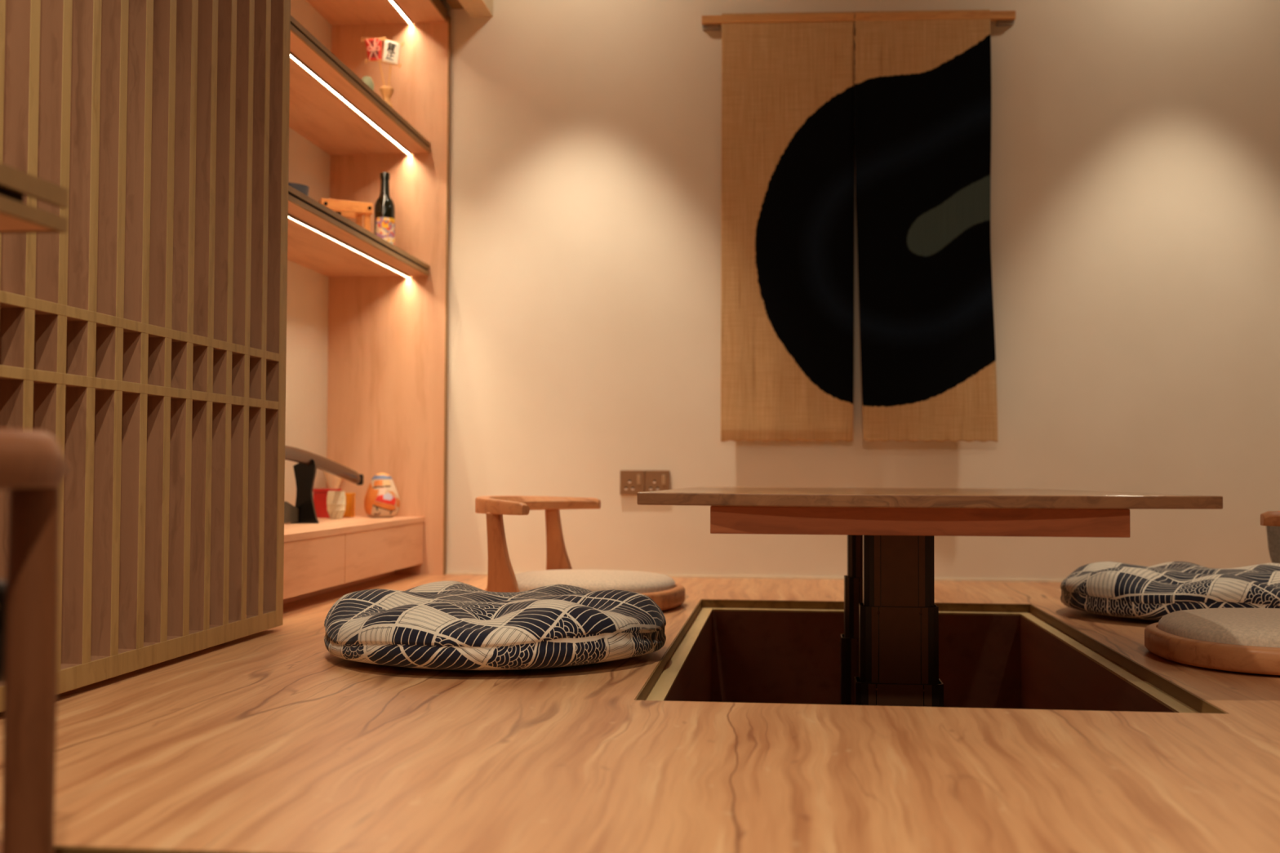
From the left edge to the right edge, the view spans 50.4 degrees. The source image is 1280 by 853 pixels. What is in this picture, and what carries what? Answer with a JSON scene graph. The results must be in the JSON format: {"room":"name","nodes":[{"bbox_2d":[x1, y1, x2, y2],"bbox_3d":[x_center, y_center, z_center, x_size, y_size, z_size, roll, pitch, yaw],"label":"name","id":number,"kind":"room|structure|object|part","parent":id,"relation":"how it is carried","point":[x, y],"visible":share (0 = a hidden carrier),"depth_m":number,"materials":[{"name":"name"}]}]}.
{"room":"japanese tea room","nodes":[
{"label":"japanese tea room","id":0,"kind":"room"},
{"bbox_2d":[0,573,1279,852],"bbox_3d":[0.641,0.504,2.962,3.960,0.060,3.445,0,-2,6],"label":"floor","id":1,"kind":"structure","parent":0,"point":[271,740],"depth_m":1.76,"materials":[{"name":"laminate"}]},
{"bbox_2d":[53,846,233,852],"bbox_3d":[0.457,0.459,1.260,3.960,0.074,0.030,0,-2,6],"label":"step","id":2,"kind":"structure","parent":1,"relation":"attached to","point":[56,849],"depth_m":1.35,"materials":[{"name":"brown wood"}]},
{"bbox_2d":[0,0,290,712],"bbox_3d":[-0.929,-0.543,2.467,0.049,1.990,1.471,0,-2,6],"label":"slatted screen","id":3,"kind":"object","parent":1,"relation":"on","point":[147,336],"visible":0.93,"depth_m":2.55,"materials":[{"name":"brown wood"}]},
{"bbox_3d":[-0.932,0.420,2.438,0.045,0.038,1.383,0,-2,6],"label":"rail","id":4,"kind":"part","parent":3,"relation":"part of","materials":[{"name":"brown wood"}]},
{"bbox_3d":[-0.930,-0.070,2.453,0.045,0.018,1.383,0,-2,6],"label":"cross rail","id":5,"kind":"part","parent":3,"relation":"part of","materials":[{"name":"brown wood"}]},
{"bbox_3d":[-0.929,-0.181,2.456,0.045,0.018,1.383,0,-2,6],"label":"cross rail","id":6,"kind":"part","parent":3,"relation":"part of","materials":[{"name":"brown wood"}]},
{"bbox_2d":[283,515,424,604],"bbox_3d":[-1.107,0.376,3.343,0.361,0.205,3.030,0,-2,6],"label":"drawer cabinet","id":7,"kind":"object","parent":1,"relation":"on","point":[328,555],"visible":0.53,"depth_m":4.04,"materials":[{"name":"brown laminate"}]},
{"bbox_2d":[284,458,319,523],"bbox_3d":[-1.068,0.184,3.954,0.088,0.217,0.556,0,-2,6],"label":"stand","id":8,"kind":"object","parent":7,"relation":"on","point":[304,511],"visible":0.44,"depth_m":4.21,"materials":[{"name":"black paint"}]},
{"bbox_2d":[284,445,364,485],"bbox_3d":[-1.057,0.107,3.950,0.076,0.146,1.594,0,-2,6],"label":"sword","id":9,"kind":"object","parent":8,"relation":"on","point":[291,454],"visible":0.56,"depth_m":4.33,"materials":[{"name":"brown paint"}]},
{"bbox_3d":[-0.916,0.372,3.541,0.019,0.146,0.860,0,-2,6],"label":"drawer","id":10,"kind":"part","parent":7,"relation":"part of","materials":[{"name":"pink laminate"}]},
{"bbox_2d":[312,488,341,518],"bbox_3d":[-1.080,0.265,4.697,0.074,0.100,0.062,-1,-2,26],"label":"gift box","id":11,"kind":"object","parent":7,"relation":"on","point":[320,495],"visible":0.62,"depth_m":4.67,"materials":[{"name":"red cardboard"}]},
{"bbox_3d":[-1.080,0.222,4.698,0.074,0.014,0.062,-1,-2,26],"label":"lid","id":12,"kind":"part","parent":11,"relation":"part of","materials":[{"name":"red cardboard"}]},
{"bbox_2d":[324,471,342,488],"bbox_3d":[-1.081,0.234,4.804,0.074,0.168,0.074,0,-2,6],"label":"goblet","id":13,"kind":"object","parent":11,"relation":"on","point":[334,482],"visible":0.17,"depth_m":4.78,"materials":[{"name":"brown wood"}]},
{"bbox_2d":[326,490,346,519],"bbox_3d":[-1.023,0.265,4.580,0.065,0.094,0.063,0,-2,6],"label":"vase","id":14,"kind":"object","parent":7,"relation":"on","point":[335,500],"visible":1,"depth_m":4.56,"materials":[{"name":"beige ceramic"}]},
{"bbox_2d":[342,493,355,517],"bbox_3d":[-1.026,0.275,4.756,0.050,0.084,0.050,0,-2,2],"label":"gift box","id":15,"kind":"object","parent":7,"relation":"on","point":[349,512],"visible":0.49,"depth_m":4.73,"materials":[{"name":"orange cardboard"}]},
{"bbox_3d":[-1.026,0.239,4.757,0.050,0.011,0.050,0,-2,2],"label":"lid","id":16,"kind":"part","parent":15,"relation":"part of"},
{"bbox_2d":[364,472,399,517],"bbox_3d":[-0.899,0.239,4.740,0.122,0.156,0.122,1,-2,-10],"label":"doll","id":17,"kind":"object","parent":7,"relation":"on","point":[381,500],"visible":1,"depth_m":4.70,"materials":[{"name":"ceramic"}]},
{"bbox_3d":[-0.824,0.399,4.399,0.019,0.146,0.856,0,-2,6],"label":"drawer","id":18,"kind":"part","parent":7,"relation":"part of","materials":[{"name":"pink laminate"}]},
{"bbox_2d":[284,0,451,574],"bbox_3d":[-1.075,-0.531,3.367,0.455,2.020,3.069,0,-2,6],"label":"display cabinet","id":19,"kind":"object","parent":1,"relation":"on","point":[366,368],"visible":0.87,"depth_m":4.86,"materials":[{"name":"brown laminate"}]},
{"bbox_3d":[-1.292,-0.522,3.391,0.018,2.000,3.030,0,-2,6],"label":"panel","id":20,"kind":"part","parent":19,"relation":"part of","materials":[{"name":"beige paint"}]},
{"bbox_2d":[287,185,429,277],"bbox_3d":[-1.098,-0.600,3.373,0.371,0.044,3.030,0,-2,6],"label":"display shelf","id":21,"kind":"object","parent":19,"relation":"attached to","point":[322,240],"visible":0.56,"depth_m":4.27,"materials":[{"name":"brown laminate"}]},
{"bbox_2d":[288,182,309,195],"bbox_3d":[-1.103,-0.674,4.266,0.126,0.158,0.126,0,-2,6],"label":"ceramic cup","id":22,"kind":"object","parent":21,"relation":"on","point":[304,188],"visible":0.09,"depth_m":4.23,"materials":[{"name":"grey ceramic"}]},
{"bbox_2d":[318,197,373,231],"bbox_3d":[-0.996,-0.666,4.545,0.175,0.160,0.126,1,-2,-30],"label":"wooden rack","id":23,"kind":"object","parent":21,"relation":"on","point":[348,209],"visible":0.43,"depth_m":4.52,"materials":[{"name":"orange wood"}]},
{"bbox_3d":[-1.024,-0.727,4.596,0.175,0.036,0.012,1,-2,-30],"label":"rail","id":24,"kind":"part","parent":23,"relation":"part of","materials":[{"name":"orange wood"}]},
{"bbox_3d":[-0.969,-0.729,4.501,0.175,0.036,0.012,1,-2,-30],"label":"rail","id":25,"kind":"part","parent":23,"relation":"part of","materials":[{"name":"orange wood"}]},
{"bbox_3d":[-0.936,-0.727,4.583,0.012,0.028,0.074,1,-2,-30],"label":"rail","id":26,"kind":"part","parent":23,"relation":"part of","materials":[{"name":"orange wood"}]},
{"bbox_2d":[373,172,395,245],"bbox_3d":[-0.871,-0.724,4.645,0.070,0.284,0.070,0,-2,6],"label":"wine bottle","id":27,"kind":"object","parent":21,"relation":"on","point":[384,207],"visible":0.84,"depth_m":4.62,"materials":[{"name":"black glass"}]},
{"bbox_2d":[288,15,430,155],"bbox_3d":[-1.096,-1.041,3.386,0.371,0.043,3.030,0,-2,6],"label":"display shelf","id":28,"kind":"object","parent":19,"relation":"attached to","point":[331,107],"visible":0.57,"depth_m":4.30,"materials":[{"name":"brown laminate"}]},
{"bbox_2d":[361,75,373,90],"bbox_3d":[-0.920,-1.104,4.582,0.068,0.158,0.068,0,-2,6],"label":"stone ornament","id":29,"kind":"object","parent":28,"relation":"on","point":[367,80],"visible":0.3,"depth_m":4.57,"materials":[{"name":"beige stone"}]},
{"bbox_2d":[361,36,404,108],"bbox_3d":[-0.881,-1.179,4.660,0.152,0.315,0.056,0,-2,6],"label":"ornament","id":30,"kind":"object","parent":28,"relation":"on","point":[374,46],"visible":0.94,"depth_m":4.65,"materials":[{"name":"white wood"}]},
{"bbox_3d":[-0.914,-1.329,4.665,0.083,0.015,0.008,0,-2,6],"label":"scroll rod","id":31,"kind":"part","parent":30,"relation":"part of","materials":[{"name":"brown wood"}]},
{"bbox_3d":[-0.855,-1.242,4.649,0.080,0.032,0.008,0,-2,6],"label":"scroll rod","id":32,"kind":"part","parent":30,"relation":"part of","materials":[{"name":"brown wood"}]},
{"bbox_3d":[-0.847,-1.316,4.651,0.082,0.034,0.008,0,-2,6],"label":"scroll rod","id":33,"kind":"part","parent":30,"relation":"part of","materials":[{"name":"brown wood"}]},
{"bbox_3d":[-0.854,-0.531,3.354,0.014,2.020,3.049,0,-2,6],"label":"edge trim","id":34,"kind":"part","parent":19,"relation":"part of","materials":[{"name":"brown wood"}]},
{"bbox_2d":[324,581,666,670],"bbox_3d":[-0.288,0.398,2.776,0.690,0.131,0.690,1,-2,-27],"label":"floor cushion","id":35,"kind":"object","parent":1,"relation":"on","point":[447,625],"visible":1,"depth_m":2.51,"materials":[{"name":"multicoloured fabric"}]},
{"bbox_2d":[475,495,684,610],"bbox_3d":[-0.167,0.344,3.770,0.574,0.298,0.638,0,-2,16],"label":"chair","id":36,"kind":"object","parent":1,"relation":"on","point":[661,588],"visible":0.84,"depth_m":3.62,"materials":[{"name":"brown wood"}]},
{"bbox_3d":[-0.358,0.335,3.590,0.099,0.215,0.026,0,-2,16],"label":"post","id":37,"kind":"part","parent":36,"relation":"part of","materials":[{"name":"brown wood"}]},
{"bbox_3d":[-0.322,0.218,3.818,0.251,0.044,0.638,0,-2,16],"label":"rail","id":38,"kind":"part","parent":36,"relation":"part of","materials":[{"name":"brown wood"}]},
{"bbox_3d":[-0.233,0.348,4.022,0.099,0.215,0.026,0,-2,16],"label":"post","id":39,"kind":"part","parent":36,"relation":"part of","materials":[{"name":"brown wood"}]},
{"bbox_3d":[-0.150,0.467,3.760,0.536,0.052,0.536,0,-2,16],"label":"seat","id":40,"kind":"part","parent":36,"relation":"part of","materials":[{"name":"brown wood"}]},
{"bbox_2d":[515,568,675,593],"bbox_3d":[-0.150,0.426,3.761,0.484,0.038,0.484,0,-2,16],"label":"seat cushion","id":41,"kind":"object","parent":36,"relation":"on","point":[639,582],"depth_m":3.62,"materials":[{"name":"fabric"}]},
{"bbox_2d":[644,607,1199,713],"bbox_3d":[0.550,0.503,3.045,0.938,0.005,1.740,0,-2,6],"label":"trim ledge","id":42,"kind":"object","parent":1,"relation":"attached to","point":[660,691],"visible":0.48,"depth_m":2.95,"materials":[{"name":"brown wood"}]},
{"bbox_2d":[1060,561,1279,620],"bbox_3d":[1.483,0.430,3.577,0.704,0.132,0.704,-1,-2,40],"label":"floor cushion","id":43,"kind":"object","parent":1,"relation":"on","point":[1112,588],"visible":0.8,"depth_m":3.39,"materials":[{"name":"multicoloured fabric"}]},
{"bbox_2d":[1144,511,1279,675],"bbox_3d":[1.328,0.319,2.737,0.574,0.298,0.638,0,-2,3],"label":"chair","id":44,"kind":"object","parent":1,"relation":"on","point":[1241,640],"visible":1,"depth_m":2.62,"materials":[{"name":"brown wood"}]},
{"bbox_3d":[1.309,0.442,2.735,0.536,0.052,0.536,0,-2,3],"label":"seat","id":45,"kind":"part","parent":44,"relation":"part of","materials":[{"name":"brown wood"}]},
{"bbox_2d":[1158,608,1279,648],"bbox_3d":[1.309,0.401,2.736,0.484,0.038,0.484,0,-2,3],"label":"seat cushion","id":46,"kind":"object","parent":44,"relation":"on","point":[1207,628],"depth_m":2.64,"materials":[{"name":"fabric"}]},
{"bbox_3d":[1.490,0.193,2.732,0.251,0.044,0.638,0,-2,3],"label":"rail","id":47,"kind":"part","parent":44,"relation":"part of","materials":[{"name":"brown wood"}]},
{"bbox_2d":[1266,525,1279,564],"bbox_3d":[1.940,0.374,3.998,0.203,0.230,0.067,0,-2,6],"label":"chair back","id":48,"kind":"object","parent":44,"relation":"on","point":[1273,532],"visible":0.52,"depth_m":4.02,"materials":[{"name":"grey fabric"}]},
{"bbox_2d":[440,0,1279,580],"bbox_3d":[0.418,-0.451,4.799,5.000,2.760,0.100,0,-2,6],"label":"wall","id":49,"kind":"structure","parent":0,"point":[1135,192],"depth_m":4.69,"materials":[{"name":"beige paint"}]},
{"bbox_2d":[620,470,670,494],"bbox_3d":[0.017,0.197,4.763,0.174,0.086,0.016,0,-2,6],"label":"wall socket","id":50,"kind":"object","parent":49,"relation":"attached to","point":[632,482],"visible":0.94,"depth_m":4.76,"materials":[{"name":"beige metal"}]},
{"bbox_2d":[636,475,640,484],"bbox_3d":[-0.004,0.186,4.760,0.013,0.034,0.004,0,-2,6],"label":"switch","id":51,"kind":"object","parent":50,"relation":"attached to","point":[638,477],"depth_m":4.76,"materials":[{"name":"brown plastic"}]},
{"bbox_2d":[662,475,665,484],"bbox_3d":[0.083,0.186,4.751,0.013,0.034,0.004,0,-2,6],"label":"switch","id":52,"kind":"object","parent":50,"relation":"attached to","point":[663,476],"depth_m":4.75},
{"bbox_2d":[445,572,1062,582],"bbox_3d":[1.053,0.524,4.647,3.503,0.008,0.006,0,-2,6],"label":"baseboard","id":53,"kind":"structure","parent":49,"relation":"attached to","point":[446,573],"depth_m":4.70,"materials":[{"name":"brown wood"}]},
{"bbox_2d":[701,8,1015,442],"bbox_3d":[0.746,-0.695,4.680,1.073,1.496,0.081,0,-2,6],"label":"noren","id":54,"kind":"object","parent":49,"relation":"hanging from","point":[908,93],"visible":1,"depth_m":4.68,"materials":[{"name":"fabric"}]},
{"bbox_3d":[0.750,-1.414,4.711,1.073,0.045,0.028,0,-2,6],"label":"rod","id":55,"kind":"part","parent":54,"relation":"part of","materials":[{"name":"brown wood"}]},
{"bbox_2d":[665,610,1174,712],"bbox_3d":[0.549,0.691,3.039,0.902,0.371,1.704,0,-2,6],"label":"pit","id":56,"kind":"structure","parent":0,"point":[985,661],"depth_m":3.84,"materials":[{"name":"brown wood"}]},
{"bbox_2d":[637,486,1222,706],"bbox_3d":[0.548,0.500,3.039,0.930,0.728,1.782,0,-2,6],"label":"table","id":57,"kind":"object","parent":56,"relation":"on","point":[889,643],"visible":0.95,"depth_m":2.24,"materials":[{"name":"brown wood"}]},
{"bbox_3d":[0.581,0.699,3.347,0.122,0.350,0.001,0,-2,6],"label":"plate","id":58,"kind":"part","parent":57,"relation":"part of","materials":[{"name":"brown metal"}]},
{"bbox_3d":[0.583,0.481,3.359,0.109,0.211,0.001,0,-2,6],"label":"plate","id":59,"kind":"part","parent":57,"relation":"part of","materials":[{"name":"brown metal"}]},
{"bbox_3d":[0.584,0.364,3.366,0.098,0.344,0.001,0,-2,6],"label":"plate","id":60,"kind":"part","parent":57,"relation":"part of","materials":[{"name":"brown metal"}]},
{"bbox_3d":[0.508,0.342,2.661,0.098,0.344,0.001,0,-2,6],"label":"plate","id":61,"kind":"part","parent":57,"relation":"part of","materials":[{"name":"brown metal"}]},
{"bbox_3d":[0.507,0.459,2.653,0.109,0.211,0.001,0,-2,6],"label":"plate","id":62,"kind":"part","parent":57,"relation":"part of","materials":[{"name":"brown metal"}]},
{"bbox_3d":[0.505,0.677,2.642,0.122,0.350,0.001,0,-2,6],"label":"plate","id":63,"kind":"part","parent":57,"relation":"part of","materials":[{"name":"brown metal"}]},
{"bbox_2d":[634,600,1226,713],"bbox_3d":[0.550,0.489,3.045,0.938,0.023,1.740,0,-2,6],"label":"trim","id":64,"kind":"structure","parent":56,"relation":"attached to","point":[1194,702],"depth_m":3.31,"materials":[{"name":"brown wood"}]},
{"bbox_3d":[-0.037,0.843,1.059,4.900,0.060,7.350,0,-2,6],"label":"floor","id":65,"kind":"structure","parent":0,"visible":0},
{"bbox_2d":[0,428,68,852],"bbox_3d":[-0.730,0.405,1.065,0.499,0.809,0.454,0,-2,6],"label":"dining chair","id":66,"kind":"object","parent":65,"relation":"on","point":[33,466],"visible":1,"depth_m":1.12,"materials":[{"name":"brown wood"}]},
{"bbox_3d":[-0.730,0.385,1.073,0.440,0.050,0.440,0,-2,6],"label":"seat","id":67,"kind":"part","parent":66,"relation":"part of","materials":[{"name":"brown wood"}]},
{"bbox_3d":[-0.735,0.022,1.015,0.499,0.047,0.329,0,-2,6],"label":"arm rail","id":68,"kind":"part","parent":66,"relation":"part of","materials":[{"name":"brown wood"}]},
{"bbox_3d":[-1.427,-0.523,2.711,0.100,2.760,4.450,0,-2,6],"label":"wall","id":69,"kind":"structure","parent":0,"visible":0},
{"bbox_2d":[0,162,67,233],"bbox_3d":[-1.103,-0.242,1.017,0.908,0.046,0.930,0,-2,6],"label":"wall shelf","id":70,"kind":"object","parent":69,"relation":"attached to","point":[16,216],"visible":1,"depth_m":1.37,"materials":[{"name":"brown laminate"}]},
{"bbox_3d":[-1.103,-0.226,1.017,0.908,0.015,0.930,0,-2,6],"label":"edge trim","id":71,"kind":"part","parent":70,"relation":"part of","materials":[{"name":"brown wood"}]},
{"bbox_3d":[-0.675,-0.254,0.971,0.048,0.020,0.930,0,-2,6],"label":"edge trim","id":72,"kind":"part","parent":70,"relation":"part of","materials":[{"name":"brown wood"}]},
{"bbox_3d":[-0.025,-1.996,1.147,5.100,0.100,7.550,0,-2,6],"label":"ceiling","id":73,"kind":"structure","parent":0,"visible":0},
{"bbox_2d":[458,0,493,17],"bbox_3d":[-0.769,-1.710,3.030,0.083,0.361,3.750,0,-2,6],"label":"beam","id":74,"kind":"structure","parent":73,"relation":"attached to","point":[474,8],"depth_m":4.81,"materials":[{"name":"brown wood"}]},
{"bbox_2d":[445,0,464,8],"bbox_3d":[-0.852,-1.571,3.034,0.050,0.020,3.750,0,-2,6],"label":"track","id":75,"kind":"object","parent":74,"relation":"attached to","point":[454,4],"visible":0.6,"depth_m":4.85,"materials":[{"name":"brown wood"}]}
]}

